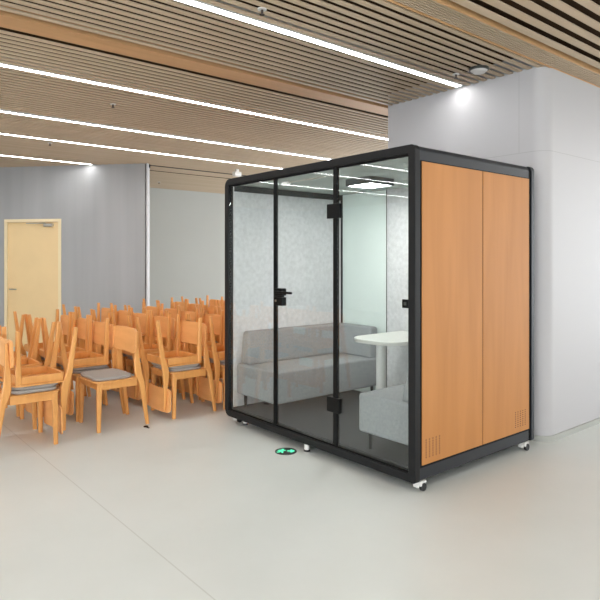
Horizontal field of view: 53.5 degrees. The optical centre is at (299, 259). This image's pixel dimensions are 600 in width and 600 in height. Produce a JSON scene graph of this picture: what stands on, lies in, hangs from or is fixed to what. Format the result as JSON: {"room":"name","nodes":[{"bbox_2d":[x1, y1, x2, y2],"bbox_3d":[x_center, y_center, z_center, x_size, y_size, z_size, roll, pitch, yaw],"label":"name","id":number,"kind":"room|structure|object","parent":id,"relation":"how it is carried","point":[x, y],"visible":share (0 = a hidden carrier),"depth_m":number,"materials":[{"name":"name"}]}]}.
{"room":"office common area","nodes":[
{"label":"office common area","id":0,"kind":"room"},
{"bbox_2d":[0,163,145,331],"bbox_3d":[-5.674,-0.130,10.654,6.200,3.330,0.161,0,0,9],"label":"wall","id":1,"kind":"structure","parent":0,"point":[101,209],"depth_m":10.24,"materials":[{"name":"grey paint"}]},
{"bbox_2d":[4,219,60,338],"bbox_3d":[-4.665,0.410,10.478,1.080,2.250,0.165,0,0,9],"label":"trim","id":2,"kind":"structure","parent":1,"relation":"attached to","point":[6,221],"depth_m":10.48,"materials":[{"name":"beige wood"}]},
{"bbox_2d":[8,222,57,346],"bbox_3d":[-4.670,0.434,10.418,0.982,2.190,0.115,0,0,9],"label":"door","id":3,"kind":"structure","parent":1,"relation":"in","point":[32,246],"depth_m":10.44,"materials":[{"name":"beige paint"}]},
{"bbox_2d":[146,163,149,306],"bbox_3d":[-2.588,-0.075,10.120,0.027,3.220,0.090,0,0,9],"label":"trim","id":4,"kind":"structure","parent":1,"relation":"attached to","point":[147,164],"depth_m":10.08,"materials":[{"name":"white metal"}]},
{"bbox_2d":[150,188,224,308],"bbox_3d":[-2.852,-0.130,14.007,10.600,3.330,0.150,0,0,-40],"label":"wall","id":5,"kind":"structure","parent":0,"point":[187,228],"depth_m":14.05,"materials":[{"name":"paint"}]},
{"bbox_2d":[0,347,599,599],"bbox_3d":[-1.230,1.585,5.499,19.000,0.100,21.000,0,0,-40],"label":"floor","id":6,"kind":"structure","parent":0,"point":[201,503],"depth_m":3.55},
{"bbox_2d":[6,405,19,416],"bbox_3d":[-3.073,1.087,5.868,0.524,0.895,0.494,0,0,-41],"label":"dining chair","id":7,"kind":"object","parent":6,"relation":"on","point":[17,406],"visible":0.02,"depth_m":5.83,"materials":[{"name":"brown wood"}]},
{"bbox_2d":[14,314,37,408],"bbox_3d":[-2.964,1.022,5.951,0.524,0.895,0.494,0,0,-40],"label":"dining chair","id":8,"kind":"object","parent":7,"relation":"on","point":[21,327],"visible":0.04,"depth_m":5.92,"materials":[{"name":"brown wood"}]},
{"bbox_2d":[0,381,36,429],"bbox_3d":[-2.715,1.087,5.437,0.524,0.895,0.494,0,0,-39],"label":"dining chair","id":9,"kind":"object","parent":6,"relation":"on","point":[34,404],"visible":0.09,"depth_m":5.39,"materials":[{"name":"brown wood"}]},
{"bbox_2d":[0,318,55,417],"bbox_3d":[-2.615,1.022,5.532,0.524,0.895,0.494,0,0,-39],"label":"dining chair","id":10,"kind":"object","parent":9,"relation":"on","point":[25,362],"visible":0.31,"depth_m":5.57,"materials":[{"name":"brown wood"}]},
{"bbox_2d":[0,337,59,444],"bbox_3d":[-2.343,1.087,4.998,0.524,0.895,0.494,0,0,-39],"label":"dining chair","id":11,"kind":"object","parent":6,"relation":"on","point":[8,396],"visible":0.77,"depth_m":4.82,"materials":[{"name":"brown wood"}]},
{"bbox_2d":[1,384,56,394],"bbox_3d":[-2.296,1.070,5.036,0.366,0.029,0.452,0,0,-39],"label":"seat cushion","id":12,"kind":"object","parent":11,"relation":"on","point":[53,389],"depth_m":4.87,"materials":[{"name":"fabric"}]},
{"bbox_2d":[0,323,77,433],"bbox_3d":[-2.243,1.022,5.092,0.524,0.895,0.494,0,0,-39],"label":"dining chair","id":13,"kind":"object","parent":11,"relation":"on","point":[27,378],"visible":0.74,"depth_m":5.03,"materials":[{"name":"brown wood"}]},
{"bbox_2d":[12,383,57,389],"bbox_3d":[-2.290,1.039,5.053,0.366,0.029,0.452,0,0,-39],"label":"seat cushion","id":14,"kind":"object","parent":13,"relation":"on","point":[25,386],"depth_m":4.84,"materials":[{"name":"fabric"}]},
{"bbox_2d":[41,315,86,395],"bbox_3d":[-2.756,1.087,6.737,0.524,0.895,0.494,0,0,-39],"label":"dining chair","id":15,"kind":"object","parent":6,"relation":"on","point":[64,318],"visible":0.24,"depth_m":6.91,"materials":[{"name":"brown wood"}]},
{"bbox_2d":[13,309,71,357],"bbox_3d":[-2.859,1.022,6.639,0.524,0.895,0.494,0,0,-39],"label":"dining chair","id":16,"kind":"object","parent":15,"relation":"on","point":[25,347],"visible":0.16,"depth_m":6.60,"materials":[{"name":"brown wood"}]},
{"bbox_2d":[43,318,103,403],"bbox_3d":[-2.416,1.087,6.356,0.524,0.895,0.494,0,0,-39],"label":"dining chair","id":17,"kind":"object","parent":6,"relation":"on","point":[81,322],"visible":0.28,"depth_m":6.54,"materials":[{"name":"brown wood"}]},
{"bbox_2d":[27,312,87,362],"bbox_3d":[-2.529,1.022,6.270,0.524,0.895,0.494,0,0,-39],"label":"dining chair","id":18,"kind":"object","parent":17,"relation":"on","point":[42,352],"visible":0.16,"depth_m":6.28,"materials":[{"name":"brown wood"}]},
{"bbox_2d":[59,321,125,421],"bbox_3d":[-2.091,1.087,5.963,0.524,0.895,0.494,0,0,-41],"label":"dining chair","id":19,"kind":"object","parent":6,"relation":"on","point":[99,327],"visible":0.52,"depth_m":5.92,"materials":[{"name":"brown wood"}]},
{"bbox_2d":[42,315,109,414],"bbox_3d":[-2.204,1.022,5.877,0.524,0.895,0.494,0,0,-40],"label":"dining chair","id":20,"kind":"object","parent":19,"relation":"on","point":[89,359],"visible":0.62,"depth_m":5.82,"materials":[{"name":"brown wood"}]},
{"bbox_2d":[59,364,106,370],"bbox_3d":[-2.157,1.039,5.916,0.366,0.029,0.452,0,0,-40],"label":"seat cushion","id":21,"kind":"object","parent":20,"relation":"on","point":[80,366],"depth_m":5.72,"materials":[{"name":"fabric"}]},
{"bbox_2d":[61,366,108,373],"bbox_3d":[-2.137,1.070,5.924,0.366,0.029,0.452,0,0,-41],"label":"seat cushion","id":22,"kind":"object","parent":19,"relation":"on","point":[107,367],"depth_m":5.73,"materials":[{"name":"fabric"}]},
{"bbox_2d":[101,308,117,367],"bbox_3d":[-2.617,1.087,7.770,0.524,0.895,0.494,0,0,-40],"label":"dining chair","id":23,"kind":"object","parent":6,"relation":"on","point":[104,311],"visible":0.15,"depth_m":7.98,"materials":[{"name":"brown wood"}]},
{"bbox_2d":[62,303,112,339],"bbox_3d":[-2.731,1.022,7.684,0.524,0.895,0.494,0,0,-40],"label":"dining chair","id":24,"kind":"object","parent":23,"relation":"on","point":[98,304],"visible":0.07,"depth_m":7.69,"materials":[{"name":"brown wood"}]},
{"bbox_2d":[78,325,148,432],"bbox_3d":[-1.764,1.087,5.594,0.524,0.895,0.494,0,0,-40],"label":"dining chair","id":25,"kind":"object","parent":6,"relation":"on","point":[125,338],"visible":1,"depth_m":5.54,"materials":[{"name":"brown wood"}]},
{"bbox_2d":[81,368,131,380],"bbox_3d":[-1.810,1.070,5.555,0.366,0.029,0.452,0,0,-40],"label":"seat cushion","id":26,"kind":"object","parent":25,"relation":"on","point":[111,374],"depth_m":5.47,"materials":[{"name":"fabric"}]},
{"bbox_2d":[118,310,133,326],"bbox_3d":[-2.278,1.087,7.376,0.524,0.895,0.494,0,0,-39],"label":"dining chair","id":27,"kind":"object","parent":6,"relation":"on","point":[122,314],"visible":0.16,"depth_m":7.56,"materials":[{"name":"brown wood"}]},
{"bbox_2d":[77,305,130,347],"bbox_3d":[-2.386,1.022,7.283,0.524,0.895,0.494,0,0,-39],"label":"dining chair","id":28,"kind":"object","parent":27,"relation":"on","point":[115,306],"visible":0.02,"depth_m":7.30,"materials":[{"name":"brown wood"}]},
{"bbox_2d":[107,313,161,390],"bbox_3d":[-1.953,1.087,6.970,0.524,0.895,0.494,0,0,-40],"label":"dining chair","id":29,"kind":"object","parent":6,"relation":"on","point":[142,317],"visible":0.23,"depth_m":7.04,"materials":[{"name":"brown wood"}]},
{"bbox_2d":[92,307,148,391],"bbox_3d":[-2.058,1.022,6.874,0.524,0.895,0.494,0,0,-40],"label":"dining chair","id":30,"kind":"object","parent":29,"relation":"on","point":[146,341],"visible":0.11,"depth_m":6.83,"materials":[{"name":"brown wood"}]},
{"bbox_2d":[146,306,160,318],"bbox_3d":[-2.080,1.087,8.023,0.524,0.895,0.494,0,0,-40],"label":"dining chair","id":31,"kind":"object","parent":6,"relation":"on","point":[149,308],"visible":0.09,"depth_m":8.15,"materials":[{"name":"brown wood"}]},
{"bbox_2d":[110,301,159,373],"bbox_3d":[-2.190,1.022,7.933,0.524,0.895,0.494,0,0,-40],"label":"dining chair","id":32,"kind":"object","parent":31,"relation":"on","point":[143,302],"visible":0.06,"depth_m":7.89,"materials":[{"name":"brown wood"}]},
{"bbox_2d":[125,316,184,399],"bbox_3d":[-1.609,1.087,6.567,0.524,0.895,0.494,0,0,-39],"label":"dining chair","id":33,"kind":"object","parent":6,"relation":"on","point":[163,320],"visible":0.44,"depth_m":6.54,"materials":[{"name":"brown wood"}]},
{"bbox_2d":[111,310,170,399],"bbox_3d":[-1.720,1.022,6.479,0.524,0.895,0.494,0,0,-39],"label":"dining chair","id":34,"kind":"object","parent":33,"relation":"on","point":[133,392],"visible":0.33,"depth_m":6.43,"materials":[{"name":"brown wood"}]},
{"bbox_2d":[164,308,182,320],"bbox_3d":[-1.732,1.087,7.635,0.524,0.895,0.494,0,0,-41],"label":"dining chair","id":35,"kind":"object","parent":6,"relation":"on","point":[173,312],"visible":0.1,"depth_m":7.75,"materials":[{"name":"brown wood"}]},
{"bbox_2d":[127,303,179,378],"bbox_3d":[-1.842,1.022,7.544,0.524,0.895,0.494,0,0,-40],"label":"dining chair","id":36,"kind":"object","parent":35,"relation":"on","point":[162,304],"visible":0.06,"depth_m":7.51,"materials":[{"name":"brown wood"}]},
{"bbox_2d":[156,311,207,385],"bbox_3d":[-1.430,1.087,7.236,0.524,0.895,0.494,0,0,-41],"label":"dining chair","id":37,"kind":"object","parent":6,"relation":"on","point":[192,314],"visible":0.07,"depth_m":7.35,"materials":[{"name":"brown wood"}]},
{"bbox_2d":[143,306,198,386],"bbox_3d":[-1.539,1.022,7.144,0.524,0.895,0.494,0,0,-40],"label":"dining chair","id":38,"kind":"object","parent":37,"relation":"on","point":[164,340],"visible":0.04,"depth_m":7.10,"materials":[{"name":"brown wood"}]},
{"bbox_2d":[175,302,189,310],"bbox_3d":[-1.885,1.087,8.927,0.524,0.895,0.494,0,0,-39],"label":"dining chair","id":39,"kind":"object","parent":6,"relation":"on","point":[181,304],"visible":0.12,"depth_m":9.05,"materials":[{"name":"brown wood"}]},
{"bbox_2d":[142,297,185,310],"bbox_3d":[-1.996,1.022,8.838,0.524,0.895,0.494,0,0,-39],"label":"dining chair","id":40,"kind":"object","parent":39,"relation":"on","point":[171,297],"visible":0.03,"depth_m":8.84,"materials":[{"name":"brown wood"}]},
{"bbox_2d":[150,320,215,418],"bbox_3d":[-1.198,1.087,6.056,0.524,0.895,0.494,0,0,-41],"label":"dining chair","id":41,"kind":"object","parent":6,"relation":"on","point":[188,329],"visible":0.77,"depth_m":6.00,"materials":[{"name":"brown wood"}]},
{"bbox_2d":[135,314,201,412],"bbox_3d":[-1.304,1.022,5.961,0.524,0.895,0.494,0,0,-40],"label":"dining chair","id":42,"kind":"object","parent":41,"relation":"on","point":[158,398],"visible":1,"depth_m":5.90,"materials":[{"name":"brown wood"}]},
{"bbox_2d":[151,362,198,368],"bbox_3d":[-1.257,1.039,6.000,0.366,0.029,0.452,0,0,-40],"label":"seat cushion","id":43,"kind":"object","parent":42,"relation":"on","point":[180,364],"depth_m":5.80,"materials":[{"name":"fabric"}]},
{"bbox_2d":[153,364,200,371],"bbox_3d":[-1.244,1.070,6.016,0.366,0.029,0.452,0,0,-41],"label":"seat cushion","id":44,"kind":"object","parent":41,"relation":"on","point":[157,368],"depth_m":5.87,"materials":[{"name":"fabric"}]},
{"bbox_2d":[189,303,205,313],"bbox_3d":[-1.565,1.087,8.517,0.524,0.895,0.494,0,0,-40],"label":"dining chair","id":45,"kind":"object","parent":6,"relation":"on","point":[191,304],"visible":0.09,"depth_m":8.67,"materials":[{"name":"brown wood"}]},
{"bbox_2d":[157,299,203,310],"bbox_3d":[-1.678,1.022,8.430,0.524,0.895,0.494,0,0,-40],"label":"dining chair","id":46,"kind":"object","parent":45,"relation":"on","point":[187,300],"visible":0.03,"depth_m":8.44,"materials":[{"name":"brown wood"}]},
{"bbox_2d":[179,314,219,399],"bbox_3d":[-1.078,1.087,6.853,0.524,0.895,0.494,0,0,-41],"label":"dining chair","id":47,"kind":"object","parent":6,"relation":"on","point":[215,318],"visible":0.18,"depth_m":6.99,"materials":[{"name":"brown wood"}]},
{"bbox_2d":[165,308,223,393],"bbox_3d":[-1.187,1.022,6.761,0.524,0.895,0.494,0,0,-40],"label":"dining chair","id":48,"kind":"object","parent":47,"relation":"on","point":[186,388],"visible":0.19,"depth_m":6.71,"materials":[{"name":"brown wood"}]},
{"bbox_2d":[201,360,224,409],"bbox_3d":[-0.746,1.087,6.427,0.524,0.895,0.494,0,0,-40],"label":"dining chair","id":49,"kind":"object","parent":6,"relation":"on","point":[222,364],"visible":0.09,"depth_m":6.12,"materials":[{"name":"brown wood"}]},
{"bbox_2d":[187,311,224,402],"bbox_3d":[-0.860,1.022,6.342,0.524,0.895,0.494,0,0,-40],"label":"dining chair","id":50,"kind":"object","parent":49,"relation":"on","point":[216,353],"visible":0.52,"depth_m":6.17,"materials":[{"name":"brown wood"}]},
{"bbox_2d":[209,306,222,313],"bbox_3d":[-1.221,1.087,8.120,0.524,0.895,0.494,0,0,-39],"label":"dining chair","id":51,"kind":"object","parent":6,"relation":"on","point":[211,308],"visible":0.06,"depth_m":8.33,"materials":[{"name":"brown wood"}]},
{"bbox_2d":[176,301,224,313],"bbox_3d":[-1.323,1.022,8.021,0.524,0.895,0.494,0,0,-40],"label":"dining chair","id":52,"kind":"object","parent":51,"relation":"on","point":[207,302],"visible":0.04,"depth_m":8.04,"materials":[{"name":"brown wood"}]},
{"bbox_2d":[209,299,224,305],"bbox_3d":[-1.416,1.087,9.461,0.524,0.895,0.494,0,0,-40],"label":"dining chair","id":53,"kind":"object","parent":6,"relation":"on","point":[211,302],"visible":0.08,"depth_m":9.67,"materials":[{"name":"brown wood"}]},
{"bbox_2d":[181,295,222,306],"bbox_3d":[-1.531,1.022,9.377,0.524,0.895,0.494,0,0,-40],"label":"dining chair","id":54,"kind":"object","parent":53,"relation":"on","point":[207,296],"visible":0.02,"depth_m":9.33,"materials":[{"name":"brown wood"}]},
{"bbox_2d":[275,448,296,454],"bbox_3d":[-0.114,1.531,4.765,0.174,0.008,0.174,0,0,0],"label":"exit sign","id":55,"kind":"object","parent":6,"relation":"on","point":[281,451],"visible":1,"depth_m":4.75,"materials":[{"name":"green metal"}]},
{"bbox_2d":[225,144,533,490],"bbox_3d":[0.582,0.385,5.249,1.561,2.300,2.308,0,0,-40],"label":"booth","id":56,"kind":"object","parent":6,"relation":"on","point":[442,255],"visible":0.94,"depth_m":4.68,"materials":[{"name":"black"}]},
{"bbox_2d":[237,322,376,406],"bbox_3d":[0.109,1.036,5.845,1.344,0.715,0.618,0,0,-40],"label":"sofa","id":57,"kind":"object","parent":56,"relation":"on","point":[305,353],"visible":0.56,"depth_m":5.72,"materials":[{"name":"grey fabric"}]},
{"bbox_2d":[346,176,393,188],"bbox_3d":[0.614,-0.680,5.239,0.300,0.060,0.310,0,0,-40],"label":"lamp","id":58,"kind":"object","parent":56,"relation":"attached to","point":[368,182],"visible":1,"depth_m":5.16,"materials":[{"name":"grey plastic"}]},
{"bbox_2d":[353,183,389,187],"bbox_3d":[0.614,-0.668,5.239,0.274,0.025,0.284,0,0,-40],"label":"diffuser","id":59,"kind":"object","parent":58,"relation":"attached to","point":[357,185],"depth_m":5.24,"materials":[{"name":"white plastic"}]},
{"bbox_2d":[354,331,407,389],"bbox_3d":[0.868,1.044,5.415,0.775,0.698,0.605,0,0,-40],"label":"table","id":60,"kind":"object","parent":56,"relation":"on","point":[396,338],"visible":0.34,"depth_m":5.40,"materials":[{"name":"white laminate"}]},
{"bbox_2d":[359,370,407,448],"bbox_3d":[1.113,1.036,4.640,1.344,0.715,0.518,0,0,-40],"label":"sofa","id":61,"kind":"object","parent":56,"relation":"on","point":[383,412],"visible":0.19,"depth_m":4.23,"materials":[{"name":"grey fabric"}]},
{"bbox_2d":[402,299,407,307],"bbox_3d":[0.706,0.292,3.974,0.013,0.058,0.054,0,0,-40],"label":"switch plate","id":62,"kind":"object","parent":56,"relation":"attached to","point":[404,301],"depth_m":3.97,"materials":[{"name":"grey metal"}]},
{"bbox_3d":[-0.883,1.087,7.725,0.524,0.895,0.494,0,0,-39],"label":"dining chair","id":63,"kind":"object","parent":6,"relation":"on","visible":0},
{"bbox_2d":[196,305,222,377],"bbox_3d":[-0.992,1.022,7.633,0.524,0.895,0.494,0,0,-39],"label":"dining chair","id":64,"kind":"object","parent":63,"relation":"on","point":[197,306],"visible":0.05,"depth_m":7.38,"materials":[{"name":"brown wood"}]},
{"bbox_3d":[-1.070,1.087,9.073,0.524,0.895,0.494,0,0,-39],"label":"dining chair","id":65,"kind":"object","parent":6,"relation":"on","visible":0},
{"bbox_2d":[199,298,216,305],"bbox_3d":[-1.181,1.022,8.984,0.524,0.895,0.494,0,0,-39],"label":"dining chair","id":66,"kind":"object","parent":65,"relation":"on","point":[200,300],"visible":0.02,"depth_m":8.65,"materials":[{"name":"brown wood"}]},
{"bbox_2d":[0,0,599,193],"bbox_3d":[-1.222,-1.640,5.489,19.000,0.010,20.706,0,0,-40],"label":"ceiling","id":67,"kind":"structure","parent":0,"point":[9,123],"depth_m":5.54,"materials":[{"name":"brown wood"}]},
{"bbox_2d":[0,155,91,164],"bbox_3d":[-7.606,-1.663,6.825,10.500,0.063,0.076,0,0,-40],"label":"linear light","id":68,"kind":"object","parent":67,"relation":"attached to","point":[0,155],"visible":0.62,"depth_m":9.68,"materials":[{"name":"white plastic"}]},
{"bbox_2d":[0,133,283,168],"bbox_3d":[-3.355,-1.663,8.128,18.700,0.063,0.076,0,0,-40],"label":"linear light","id":69,"kind":"object","parent":67,"relation":"attached to","point":[0,133],"visible":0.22,"depth_m":8.80,"materials":[{"name":"white plastic"}]},
{"bbox_2d":[0,107,332,159],"bbox_3d":[-2.549,-1.663,7.160,18.700,0.063,0.076,0,0,-40],"label":"linear light","id":70,"kind":"object","parent":67,"relation":"attached to","point":[1,110],"visible":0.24,"depth_m":7.64,"materials":[{"name":"white plastic"}]},
{"bbox_2d":[0,56,387,139],"bbox_3d":[-1.460,-1.663,5.854,18.700,0.063,0.076,0,0,-40],"label":"linear light","id":71,"kind":"object","parent":67,"relation":"attached to","point":[1,64],"visible":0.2,"depth_m":5.98,"materials":[{"name":"white plastic"}]},
{"bbox_2d":[0,0,387,115],"bbox_3d":[-0.854,-1.677,5.048,19.000,0.095,0.225,0,0,-40],"label":"ceiling beam","id":72,"kind":"structure","parent":67,"relation":"attached to","point":[8,20],"depth_m":4.84,"materials":[{"name":"brown wood"}]},
{"bbox_2d":[150,165,246,175],"bbox_3d":[0.197,-1.631,12.551,7.380,0.017,0.030,0,0,-40],"label":"track","id":73,"kind":"object","parent":67,"relation":"attached to","point":[150,165],"visible":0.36,"depth_m":10.79,"materials":[{"name":"brown"}]},
{"bbox_2d":[232,169,240,176],"bbox_3d":[-1.135,-1.570,10.706,0.140,0.130,0.100,0,0,-40],"label":"security camera","id":74,"kind":"object","parent":67,"relation":"attached to","point":[236,173],"visible":1,"depth_m":10.67,"materials":[{"name":"white plastic"}]},
{"bbox_2d":[257,0,266,15],"bbox_3d":[-0.247,-1.681,3.876,0.060,0.167,0.060,0,0,-40],"label":"sprinkler","id":75,"kind":"object","parent":67,"relation":"attached to","point":[261,9],"visible":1,"depth_m":3.87,"materials":[{"name":"white metal"}]},
{"bbox_2d":[175,0,462,86],"bbox_3d":[-2.904,-1.663,1.931,11.460,0.063,0.076,0,0,-40],"label":"linear light","id":76,"kind":"object","parent":67,"relation":"attached to","point":[196,3],"visible":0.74,"depth_m":4.41,"materials":[{"name":"white plastic"}]},
{"bbox_2d":[452,61,458,78],"bbox_3d":[1.371,-1.681,5.230,0.060,0.167,0.060,0,0,-40],"label":"sprinkler","id":77,"kind":"object","parent":67,"relation":"attached to","point":[455,74],"visible":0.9,"depth_m":5.22,"materials":[{"name":"grey metal"}]},
{"bbox_2d":[469,65,488,74],"bbox_3d":[1.524,-1.613,5.066,0.164,0.045,0.164,0,0,-40],"label":"smoke detector","id":78,"kind":"object","parent":67,"relation":"attached to","point":[478,69],"visible":1,"depth_m":5.02,"materials":[{"name":"white plastic"}]},
{"bbox_2d":[387,0,599,87],"bbox_3d":[0.428,-1.641,3.509,19.000,0.012,0.160,0,0,-40],"label":"trim","id":79,"kind":"structure","parent":67,"relation":"attached to","point":[432,8],"depth_m":4.36,"materials":[{"name":"brown wood"}]},
{"bbox_2d":[388,56,599,435],"bbox_3d":[2.613,-0.130,6.588,2.900,3.330,1.754,0,0,-40],"label":"wall","id":80,"kind":"structure","parent":0,"point":[546,120],"depth_m":5.28,"materials":[{"name":"white paint"}]},
{"bbox_2d":[533,417,599,441],"bbox_3d":[2.615,1.512,6.588,2.938,0.045,1.788,0,0,-40],"label":"baseboard","id":81,"kind":"structure","parent":80,"relation":"attached to","point":[591,423],"depth_m":5.18,"materials":[{"name":"grey"}]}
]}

